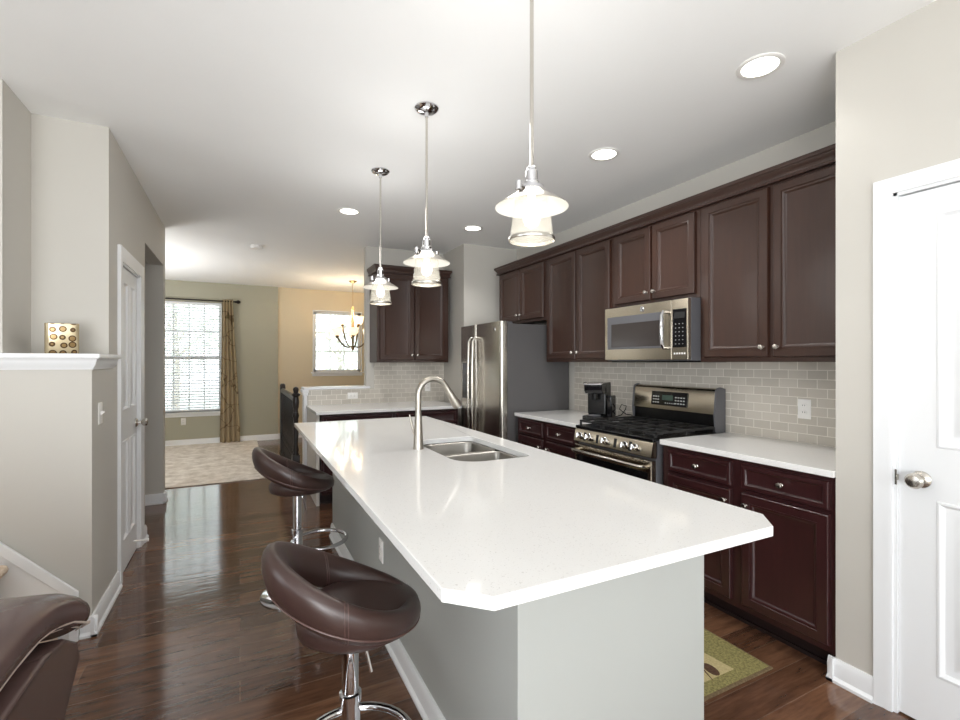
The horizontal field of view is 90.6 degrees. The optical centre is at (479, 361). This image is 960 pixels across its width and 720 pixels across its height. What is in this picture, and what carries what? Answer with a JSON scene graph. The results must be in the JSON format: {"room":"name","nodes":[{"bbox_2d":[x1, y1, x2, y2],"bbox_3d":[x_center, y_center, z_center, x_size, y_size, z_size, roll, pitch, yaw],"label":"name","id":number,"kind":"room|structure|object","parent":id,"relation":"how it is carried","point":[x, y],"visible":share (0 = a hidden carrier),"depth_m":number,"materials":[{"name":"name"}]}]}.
{"room":"kitchen","nodes":[
{"label":"kitchen","id":0,"kind":"room"},
{"bbox_2d":[0,79,108,635],"bbox_3d":[-3.406,0.020,1.892,3.027,2.740,0.350,0,0,-27],"label":"wall","id":1,"kind":"structure","parent":0,"point":[54,450],"depth_m":2.37,"materials":[{"name":"beige paint"}]},
{"bbox_2d":[0,556,67,639],"bbox_3d":[-2.438,0.801,2.170,0.925,1.178,0.028,0,0,-27],"label":"trim","id":2,"kind":"structure","parent":1,"relation":"attached to","point":[16,582],"depth_m":2.27,"materials":[{"name":"white wood"}]},
{"bbox_2d":[0,542,78,641],"bbox_3d":[-2.420,0.786,2.154,0.942,1.207,0.016,0,0,-27],"label":"trim","id":3,"kind":"structure","parent":1,"relation":"attached to","point":[6,552],"depth_m":2.29,"materials":[{"name":"white wood"}]},
{"bbox_2d":[0,353,120,369],"bbox_3d":[-3.402,-0.002,1.928,3.066,0.080,0.489,0,0,-27],"label":"trim","id":4,"kind":"structure","parent":1,"relation":"on","point":[8,361],"depth_m":2.34,"materials":[{"name":"white wood"}]},
{"bbox_2d":[44,323,78,353],"bbox_3d":[-2.197,-0.121,2.497,0.136,0.158,0.136,0,0,-42],"label":"candle holder","id":5,"kind":"object","parent":4,"relation":"on","point":[58,337],"visible":0.94,"depth_m":2.44,"materials":[{"name":"gold metal"}]},
{"bbox_2d":[79,614,97,639],"bbox_3d":[-1.979,1.340,2.403,0.071,0.100,0.026,0,0,-27],"label":"baseboard","id":6,"kind":"structure","parent":1,"relation":"attached to","point":[85,631],"depth_m":2.40,"materials":[{"name":"white wood"}]},
{"bbox_2d":[98,402,104,424],"bbox_3d":[-2.034,0.275,2.558,0.022,0.115,0.072,0,0,-27],"label":"light switch","id":7,"kind":"object","parent":1,"relation":"attached to","point":[100,405],"visible":1,"depth_m":2.54,"materials":[{"name":"white plastic"}]},
{"bbox_2d":[31,113,81,353],"bbox_3d":[-2.366,0.020,2.681,0.219,2.740,0.120,0,0,-27],"label":"wall","id":8,"kind":"structure","parent":0,"point":[56,143],"depth_m":2.62,"materials":[{"name":"beige paint"}]},
{"bbox_2d":[82,122,162,583],"bbox_3d":[-2.679,0.020,3.677,0.120,2.740,2.180,0,0,-27],"label":"wall","id":9,"kind":"structure","parent":0,"point":[113,197],"depth_m":2.77,"materials":[{"name":"beige paint"}]},
{"bbox_2d":[90,571,122,637],"bbox_3d":[-2.086,1.337,2.665,0.026,0.105,0.591,0,0,-27],"label":"baseboard","id":10,"kind":"structure","parent":9,"relation":"attached to","point":[108,599],"depth_m":2.62,"materials":[{"name":"white wood"}]},
{"bbox_2d":[117,244,148,583],"bbox_3d":[-2.425,0.333,3.273,0.209,2.115,0.800,0,0,-27],"label":"door","id":11,"kind":"structure","parent":9,"relation":"in","point":[131,421],"depth_m":3.30,"materials":[{"name":"white wood"}]},
{"bbox_2d":[144,525,148,542],"bbox_3d":[-2.613,1.340,3.708,0.026,0.100,0.145,0,0,-27],"label":"baseboard","id":12,"kind":"structure","parent":9,"relation":"attached to","point":[146,535],"depth_m":3.71,"materials":[{"name":"white wood"}]},
{"bbox_2d":[163,490,167,502],"bbox_3d":[-3.127,1.340,4.725,0.026,0.100,0.146,0,0,-27],"label":"baseboard","id":13,"kind":"structure","parent":9,"relation":"attached to","point":[165,491],"depth_m":4.66,"materials":[{"name":"white wood"}]},
{"bbox_2d":[145,225,164,494],"bbox_3d":[-3.826,0.020,4.386,1.527,2.740,0.120,0,0,-27],"label":"wall","id":14,"kind":"structure","parent":0,"point":[154,274],"depth_m":4.65,"materials":[{"name":"beige paint"}]},
{"bbox_2d":[145,493,166,505],"bbox_3d":[-3.728,1.340,4.354,1.433,0.100,0.026,0,0,-27],"label":"baseboard","id":15,"kind":"structure","parent":14,"relation":"attached to","point":[151,499],"depth_m":4.63,"materials":[{"name":"white wood"}]},
{"bbox_2d":[165,280,363,440],"bbox_3d":[-4.484,0.020,8.210,6.800,2.740,0.160,0,0,-27],"label":"wall","id":16,"kind":"structure","parent":0,"point":[256,316],"depth_m":8.46,"materials":[{"name":"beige paint"}]},
{"bbox_2d":[181,418,185,424],"bbox_3d":[-4.928,0.990,7.891,0.072,0.115,0.010,0,0,-27],"label":"wall outlet","id":17,"kind":"object","parent":16,"relation":"attached to","point":[183,420],"visible":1,"depth_m":7.89,"materials":[{"name":"white plastic"}]},
{"bbox_2d":[165,303,221,417],"bbox_3d":[-4.879,-0.048,7.960,1.070,1.925,0.150,0,0,-27],"label":"window","id":18,"kind":"structure","parent":16,"relation":"in","point":[209,412],"depth_m":8.01,"materials":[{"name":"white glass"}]},
{"bbox_2d":[165,301,220,411],"bbox_3d":[-4.878,-0.092,7.958,0.956,1.825,0.054,0,0,-27],"label":"window blind","id":19,"kind":"object","parent":18,"relation":"attached to","point":[166,302],"visible":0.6,"depth_m":7.98,"materials":[{"name":"white plastic"}]},
{"bbox_2d":[165,298,240,303],"bbox_3d":[-4.822,-1.035,7.892,1.510,0.070,0.101,0,0,-27],"label":"curtain rod","id":20,"kind":"object","parent":16,"relation":"attached to","point":[237,301],"visible":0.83,"depth_m":7.95,"materials":[{"name":"brown metal"}]},
{"bbox_2d":[220,299,239,442],"bbox_3d":[-4.277,0.152,8.133,0.310,2.435,0.082,0,0,-27],"label":"curtain","id":21,"kind":"object","parent":20,"relation":"hanging from","point":[229,406],"visible":1,"depth_m":8.12,"materials":[{"name":"beige fabric"}]},
{"bbox_2d":[165,434,277,445],"bbox_3d":[-5.554,1.340,7.566,4.310,0.100,0.026,0,0,-27],"label":"baseboard","id":22,"kind":"structure","parent":16,"relation":"attached to","point":[266,436],"depth_m":8.07,"materials":[{"name":"white wood"}]},
{"bbox_2d":[311,310,363,375],"bbox_3d":[-2.728,-0.353,9.092,0.970,1.237,0.150,0,0,-27],"label":"window","id":23,"kind":"structure","parent":16,"relation":"in","point":[342,372],"depth_m":9.08,"materials":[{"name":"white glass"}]},
{"bbox_2d":[364,246,442,402],"bbox_3d":[-0.916,0.020,5.789,0.965,2.740,0.120,0,0,-27],"label":"wall","id":24,"kind":"structure","parent":0,"point":[389,256],"depth_m":5.56,"materials":[{"name":"beige paint"}]},
{"bbox_2d":[308,362,443,404],"bbox_3d":[-1.172,0.240,5.585,1.603,0.471,0.012,0,0,-27],"label":"tile backsplash","id":25,"kind":"structure","parent":24,"relation":"attached to","point":[393,381],"depth_m":5.65,"materials":[{"name":"beige tile"}]},
{"bbox_2d":[348,392,357,398],"bbox_3d":[-1.454,0.385,5.429,0.115,0.072,0.010,0,0,-27],"label":"wall outlet","id":26,"kind":"object","parent":25,"relation":"attached to","point":[354,395],"visible":1,"depth_m":5.43,"materials":[{"name":"white plastic"}]},
{"bbox_2d":[425,382,429,390],"bbox_3d":[-0.642,0.300,5.839,0.072,0.115,0.010,0,0,-27],"label":"wall outlet","id":27,"kind":"object","parent":25,"relation":"attached to","point":[427,386],"visible":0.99,"depth_m":5.84,"materials":[{"name":"white plastic"}]},
{"bbox_2d":[370,272,447,361],"bbox_3d":[-0.819,-0.502,5.556,0.855,1.015,0.380,0,0,-27],"label":"upper cabinet","id":28,"kind":"object","parent":24,"relation":"attached to","point":[414,328],"visible":0.9,"depth_m":5.40,"materials":[{"name":"brown wood"}]},
{"bbox_2d":[367,264,451,278],"bbox_3d":[-0.822,-1.036,5.563,0.925,0.081,0.362,0,0,-27],"label":"crown molding","id":29,"kind":"structure","parent":24,"relation":"attached to","point":[373,269],"depth_m":5.38,"materials":[{"name":"brown wood"}]},
{"bbox_2d":[0,0,935,292],"bbox_3d":[-1.699,-1.400,2.564,6.920,0.100,12.750,0,0,-27],"label":"ceiling","id":30,"kind":"structure","parent":0,"point":[242,124],"depth_m":2.43,"materials":[{"name":"paint"}]},
{"bbox_2d":[251,245,262,249],"bbox_3d":[-2.595,-1.331,5.528,0.132,0.037,0.132,0,0,-27],"label":"smoke detector","id":31,"kind":"object","parent":30,"relation":"attached to","point":[255,247],"visible":1,"depth_m":5.49,"materials":[{"name":"white plastic"}]},
{"bbox_2d":[332,280,363,350],"bbox_3d":[-2.122,-0.765,7.925,0.721,1.170,0.746,0,0,-27],"label":"chandelier","id":32,"kind":"object","parent":30,"relation":"hanging from","point":[355,320],"visible":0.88,"depth_m":7.80,"materials":[{"name":"white glass"}]},
{"bbox_2d":[338,208,359,214],"bbox_3d":[-1.171,-1.346,4.247,0.196,0.008,0.196,0,0,-27],"label":"recessed light","id":33,"kind":"object","parent":30,"relation":"in","point":[348,211],"visible":1,"depth_m":4.24,"materials":[{"name":"white"}]},
{"bbox_2d":[363,167,397,304],"bbox_3d":[-0.703,-0.880,3.353,0.248,0.940,0.248,0,0,-27],"label":"pendant light","id":34,"kind":"object","parent":30,"relation":"hanging from","point":[380,283],"visible":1,"depth_m":3.33,"materials":[{"name":"beige glass"}]},
{"bbox_2d":[374,268,386,278],"bbox_3d":[-0.703,-0.619,3.353,0.090,0.093,0.090,0,0,-27],"label":"socket","id":35,"kind":"object","parent":34,"relation":"attached to","point":[380,275],"depth_m":3.33,"materials":[{"name":"silver metal"}]},
{"bbox_2d":[403,101,449,286],"bbox_3d":[-0.283,-0.880,2.523,0.248,0.940,0.248,0,0,-27],"label":"pendant light","id":36,"kind":"object","parent":30,"relation":"hanging from","point":[426,258],"visible":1,"depth_m":2.52,"materials":[{"name":"beige glass"}]},
{"bbox_2d":[420,236,434,251],"bbox_3d":[-0.283,-0.619,2.523,0.090,0.093,0.090,0,0,-27],"label":"socket","id":37,"kind":"object","parent":36,"relation":"attached to","point":[426,247],"depth_m":2.50,"materials":[{"name":"silver metal"}]},
{"bbox_2d":[463,225,482,230],"bbox_3d":[-0.071,-1.346,4.785,0.196,0.008,0.196,0,0,-27],"label":"recessed light","id":38,"kind":"object","parent":30,"relation":"in","point":[470,227],"visible":1,"depth_m":4.78,"materials":[{"name":"white"}]},
{"bbox_2d":[495,0,568,246],"bbox_3d":[0.176,-0.880,1.615,0.248,0.940,0.248,0,0,-27],"label":"pendant light","id":39,"kind":"object","parent":30,"relation":"hanging from","point":[531,202],"visible":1,"depth_m":1.61,"materials":[{"name":"white glass"}]},
{"bbox_2d":[523,165,543,196],"bbox_3d":[0.176,-0.619,1.615,0.090,0.093,0.090,0,0,-27],"label":"socket","id":40,"kind":"object","parent":39,"relation":"attached to","point":[531,182],"depth_m":1.59,"materials":[{"name":"silver metal"}]},
{"bbox_2d":[589,147,619,160],"bbox_3d":[0.805,-1.346,3.083,0.196,0.008,0.196,0,0,-27],"label":"recessed light","id":41,"kind":"object","parent":30,"relation":"in","point":[606,153],"visible":1,"depth_m":3.07,"materials":[{"name":"white"}]},
{"bbox_2d":[736,52,784,79],"bbox_3d":[1.277,-1.346,2.167,0.196,0.008,0.196,0,0,-27],"label":"recessed light","id":42,"kind":"object","parent":30,"relation":"in","point":[761,65],"visible":1,"depth_m":2.16,"materials":[{"name":"white plastic"}]},
{"bbox_2d":[443,244,516,425],"bbox_3d":[0.020,0.020,5.920,0.825,2.740,0.730,0,0,-27],"label":"wall","id":43,"kind":"structure","parent":0,"point":[473,284],"depth_m":5.55,"materials":[{"name":"beige paint"}]},
{"bbox_2d":[64,438,915,719],"bbox_3d":[-1.673,1.450,2.645,6.800,0.120,12.630,0,0,-27],"label":"floor","id":44,"kind":"structure","parent":0,"point":[188,634],"depth_m":2.29,"materials":[{"name":"brown wood"}]},
{"bbox_2d":[0,565,57,642],"bbox_3d":[-3.131,0.752,1.269,2.926,1.276,0.918,0,0,-27],"label":"staircase","id":45,"kind":"structure","parent":44,"relation":"on","point":[3,569],"depth_m":2.21,"materials":[{"name":"beige carpet"}]},
{"bbox_2d":[0,593,90,719],"bbox_3d":[-1.699,0.930,0.624,1.663,0.920,1.106,0,0,-27],"label":"sofa","id":46,"kind":"object","parent":44,"relation":"on","point":[37,679],"visible":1,"depth_m":1.21,"materials":[{"name":"brown leather"}]},
{"bbox_2d":[165,440,264,488],"bbox_3d":[-5.019,1.384,6.130,3.970,0.012,3.070,0,0,-27],"label":"carpet","id":47,"kind":"structure","parent":44,"relation":"on","point":[210,463],"depth_m":6.39,"materials":[{"name":"beige carpet"}]},
{"bbox_2d":[280,383,299,462],"bbox_3d":[-2.602,0.840,6.447,0.100,1.100,2.055,0,0,-27],"label":"stair railing","id":48,"kind":"object","parent":44,"relation":"on","point":[289,402],"visible":0.95,"depth_m":6.19,"materials":[{"name":"black wood"}]},
{"bbox_2d":[252,447,348,610],"bbox_3d":[-1.075,0.944,2.850,0.529,0.893,0.486,0,0,-27],"label":"bar stool","id":49,"kind":"object","parent":44,"relation":"on","point":[288,478],"visible":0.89,"depth_m":2.73,"materials":[{"name":"brown leather"}]},
{"bbox_2d":[261,541,420,719],"bbox_3d":[-0.389,0.959,1.399,0.460,0.863,0.535,0,0,-27],"label":"bar stool","id":50,"kind":"object","parent":44,"relation":"on","point":[358,607],"visible":1,"depth_m":1.36,"materials":[{"name":"brown leather"}]},
{"bbox_2d":[307,408,457,505],"bbox_3d":[-1.058,0.948,5.192,1.485,0.884,0.777,0,0,-27],"label":"base cabinet","id":51,"kind":"object","parent":44,"relation":"on","point":[447,415],"depth_m":4.79,"materials":[{"name":"brown wood"}]},
{"bbox_2d":[306,400,461,414],"bbox_3d":[-1.052,0.491,5.200,1.523,0.030,0.781,0,0,-27],"label":"countertop","id":52,"kind":"structure","parent":51,"relation":"on","point":[331,409],"depth_m":5.01,"materials":[{"name":"white stone"}]},
{"bbox_2d":[461,321,568,442],"bbox_3d":[0.308,0.502,5.007,0.865,1.775,0.910,0,0,-27],"label":"refrigerator","id":53,"kind":"object","parent":44,"relation":"on","point":[506,371],"visible":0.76,"depth_m":4.62,"materials":[{"name":"silver metal"}]},
{"bbox_2d":[329,441,703,719],"bbox_3d":[-0.219,0.948,2.678,0.756,0.884,2.863,0,0,-27],"label":"kitchen island","id":54,"kind":"object","parent":44,"relation":"on","point":[629,647],"visible":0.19,"depth_m":1.48,"materials":[{"name":"grey paint"}]},
{"bbox_2d":[379,537,382,563],"bbox_3d":[-0.520,0.985,2.482,0.010,0.115,0.072,0,0,-27],"label":"wall outlet","id":55,"kind":"object","parent":54,"relation":"attached to","point":[380,539],"visible":1,"depth_m":2.47,"materials":[{"name":"white plastic"}]},
{"bbox_2d":[294,416,772,610],"bbox_3d":[-0.261,0.491,2.558,1.085,0.030,3.109,0,0,-27],"label":"island countertop","id":56,"kind":"structure","parent":54,"relation":"on","point":[493,535],"depth_m":1.46,"materials":[{"name":"white stone"}]},
{"bbox_2d":[409,376,461,449],"bbox_3d":[-0.244,0.276,2.662,0.297,0.399,0.081,0,0,-27],"label":"faucet","id":57,"kind":"object","parent":56,"relation":"on","point":[417,430],"visible":1,"depth_m":2.59,"materials":[{"name":"silver metal"}]},
{"bbox_2d":[423,441,517,461],"bbox_3d":[-0.067,0.608,2.644,0.414,0.202,0.740,0,0,-27],"label":"sink","id":58,"kind":"object","parent":56,"relation":"in","point":[471,451],"visible":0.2,"depth_m":2.86,"materials":[{"name":"metal"}]},
{"bbox_2d":[518,416,578,458],"bbox_3d":[0.824,0.949,4.194,0.687,0.882,0.910,0,0,-27],"label":"base cabinet","id":59,"kind":"object","parent":44,"relation":"on","point":[558,439],"visible":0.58,"depth_m":4.01,"materials":[{"name":"brown wood"}]},
{"bbox_2d":[514,409,628,427],"bbox_3d":[0.828,0.491,4.205,0.661,0.030,0.930,0,0,-27],"label":"countertop","id":60,"kind":"structure","parent":59,"relation":"on","point":[571,418],"depth_m":4.21,"materials":[{"name":"white stone"}]},
{"bbox_2d":[582,382,632,418],"bbox_3d":[1.058,0.320,3.938,0.327,0.312,0.315,0,0,35],"label":"coffee maker","id":61,"kind":"object","parent":60,"relation":"on","point":[601,404],"visible":0.95,"depth_m":3.91,"materials":[{"name":"black plastic"}]},
{"bbox_2d":[571,383,725,484],"bbox_3d":[1.164,0.781,3.404,0.760,1.217,0.756,0,0,-27],"label":"gas range","id":62,"kind":"object","parent":44,"relation":"on","point":[632,447],"visible":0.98,"depth_m":3.29,"materials":[{"name":"grey metal"}]},
{"bbox_2d":[576,416,717,441],"bbox_3d":[1.176,0.468,3.410,0.630,0.059,0.756,0,0,-27],"label":"cooktop","id":63,"kind":"object","parent":62,"relation":"in","point":[638,428],"depth_m":3.29,"materials":[{"name":"metal"}]},
{"bbox_2d":[662,395,672,400],"bbox_3d":[1.401,0.268,3.552,0.005,0.038,0.100,0,0,-27],"label":"clock","id":64,"kind":"object","parent":62,"relation":"on","point":[664,397],"depth_m":3.55,"materials":[{"name":"grey"}]},
{"bbox_2d":[704,628,772,700],"bbox_3d":[0.714,1.384,2.579,0.710,0.012,1.320,0,0,-27],"label":"rug","id":65,"kind":"object","parent":44,"relation":"on","point":[727,666],"visible":0.09,"depth_m":2.15,"materials":[{"name":"fabric"}]},
{"bbox_2d":[663,445,835,664],"bbox_3d":[1.608,0.949,2.641,0.687,0.882,0.955,0,0,-27],"label":"base cabinet","id":66,"kind":"object","parent":44,"relation":"on","point":[782,585],"visible":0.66,"depth_m":2.32,"materials":[{"name":"brown wood"}]},
{"bbox_2d":[660,432,835,477],"bbox_3d":[1.616,0.491,2.645,0.661,0.030,0.960,0,0,-27],"label":"countertop","id":67,"kind":"structure","parent":66,"relation":"on","point":[820,460],"depth_m":2.56,"materials":[{"name":"white stone"}]},
{"bbox_2d":[517,121,835,446],"bbox_3d":[1.347,0.020,4.075,0.120,2.740,3.760,0,0,-27],"label":"wall","id":68,"kind":"structure","parent":0,"point":[824,136],"depth_m":3.45,"materials":[{"name":"beige paint"}]},
{"bbox_2d":[499,260,546,323],"bbox_3d":[0.554,-0.710,5.098,0.371,0.600,0.938,0,0,-27],"label":"upper cabinet","id":69,"kind":"object","parent":68,"relation":"attached to","point":[522,291],"visible":0.71,"depth_m":4.96,"materials":[{"name":"brown wood"}]},
{"bbox_2d":[494,143,835,275],"bbox_3d":[1.147,-1.036,3.922,0.358,0.081,3.665,0,0,-27],"label":"crown molding","id":70,"kind":"structure","parent":69,"relation":"attached to","point":[826,156],"depth_m":3.06,"materials":[{"name":"brown wood"}]},
{"bbox_2d":[547,237,613,361],"bbox_3d":[0.976,-0.505,4.263,0.371,1.010,0.928,0,0,-27],"label":"upper cabinet","id":71,"kind":"object","parent":68,"relation":"attached to","point":[580,282],"visible":0.74,"depth_m":4.14,"materials":[{"name":"brown wood"}]},
{"bbox_2d":[614,208,700,307],"bbox_3d":[1.366,-0.715,3.491,0.371,0.590,0.798,0,0,-27],"label":"upper cabinet","id":72,"kind":"object","parent":68,"relation":"attached to","point":[660,261],"visible":0.56,"depth_m":3.36,"materials":[{"name":"brown wood"}]},
{"bbox_2d":[605,297,700,361],"bbox_3d":[1.310,-0.206,3.448,0.482,0.417,0.770,0,0,-27],"label":"microwave","id":73,"kind":"object","parent":72,"relation":"attached to","point":[670,330],"visible":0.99,"depth_m":3.26,"materials":[{"name":"grey metal"}]},
{"bbox_2d":[674,311,684,318],"bbox_3d":[1.293,-0.305,3.079,0.001,0.040,0.083,0,0,-27],"label":"display","id":74,"kind":"object","parent":73,"relation":"on","point":[677,314],"depth_m":3.08,"materials":[{"name":"black glass"}]},
{"bbox_2d":[574,362,835,446],"bbox_3d":[1.539,0.238,3.546,0.012,0.476,2.638,0,0,-27],"label":"tile backsplash","id":75,"kind":"structure","parent":68,"relation":"attached to","point":[762,398],"depth_m":3.08,"materials":[{"name":"beige tile"}]},
{"bbox_2d":[798,399,810,418],"bbox_3d":[1.906,0.277,2.794,0.010,0.115,0.072,0,0,-27],"label":"wall outlet","id":76,"kind":"object","parent":75,"relation":"attached to","point":[804,405],"visible":1,"depth_m":2.79,"materials":[{"name":"white plastic"}]},
{"bbox_2d":[701,163,835,361],"bbox_3d":[1.760,-0.505,2.711,0.371,1.010,0.946,0,0,-27],"label":"upper cabinet","id":77,"kind":"object","parent":68,"relation":"attached to","point":[768,253],"visible":0.65,"depth_m":2.66,"materials":[{"name":"brown wood"}]},
{"bbox_2d":[836,36,867,672],"bbox_3d":[1.927,0.020,2.195,0.780,2.740,0.120,0,0,-27],"label":"wall","id":78,"kind":"structure","parent":0,"point":[851,61],"depth_m":2.02,"materials":[{"name":"beige paint"}]},
{"bbox_2d":[826,656,835,681],"bbox_3d":[1.579,1.340,2.101,0.126,0.100,0.026,0,0,-27],"label":"baseboard","id":79,"kind":"structure","parent":78,"relation":"attached to","point":[830,676],"depth_m":2.06,"materials":[{"name":"white wood"}]},
{"bbox_2d":[868,0,959,675],"bbox_3d":[2.614,0.020,0.105,0.120,2.740,4.230,0,0,-27],"label":"wall","id":80,"kind":"structure","parent":0,"point":[914,60],"depth_m":1.86,"materials":[{"name":"beige paint"}]},
{"bbox_2d":[826,655,872,703],"bbox_3d":[1.567,1.340,2.014,0.026,0.100,0.170,0,0,-27],"label":"baseboard","id":81,"kind":"structure","parent":80,"relation":"attached to","point":[854,680],"depth_m":2.00,"materials":[{"name":"white wood"}]},
{"bbox_2d":[873,158,959,719],"bbox_3d":[1.854,0.330,1.539,0.183,2.120,0.935,0,0,-27],"label":"door","id":82,"kind":"structure","parent":80,"relation":"in","point":[916,214],"depth_m":1.83,"materials":[{"name":"white wood"}]},
{"bbox_3d":[-1.639,0.847,5.423,0.655,1.085,0.120,0,0,-27],"label":"wall","id":83,"kind":"structure","parent":0,"visible":0},
{"bbox_2d":[300,389,308,465],"bbox_3d":[-1.947,0.848,5.268,0.065,1.085,0.200,0,0,-27],"label":"trim","id":84,"kind":"structure","parent":83,"relation":"attached to","point":[304,393],"depth_m":5.20,"materials":[{"name":"white wood"}]},
{"bbox_2d":[301,385,369,389],"bbox_3d":[-1.641,0.291,5.420,0.730,0.027,0.225,0,0,-27],"label":"trim","id":85,"kind":"structure","parent":83,"relation":"on","point":[355,386],"depth_m":5.36,"materials":[{"name":"white wood"}]},
{"label":"outside","id":86,"kind":"structure","parent":0,"visible":0},
{"bbox_2d":[165,389,218,409],"bbox_3d":[-11.162,1.940,22.090,28.000,0.100,30.500,0,0,-27],"label":"ground","id":87,"kind":"structure","parent":86,"point":[197,389],"depth_m":24.60,"materials":[{"name":"white"}]},
{"bbox_2d":[165,304,218,409],"bbox_3d":[-8.432,-0.927,13.115,3.362,5.638,3.444,0,0,-27],"label":"tree","id":88,"kind":"object","parent":87,"relation":"on","point":[179,305],"visible":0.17,"depth_m":13.06,"materials":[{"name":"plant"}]},
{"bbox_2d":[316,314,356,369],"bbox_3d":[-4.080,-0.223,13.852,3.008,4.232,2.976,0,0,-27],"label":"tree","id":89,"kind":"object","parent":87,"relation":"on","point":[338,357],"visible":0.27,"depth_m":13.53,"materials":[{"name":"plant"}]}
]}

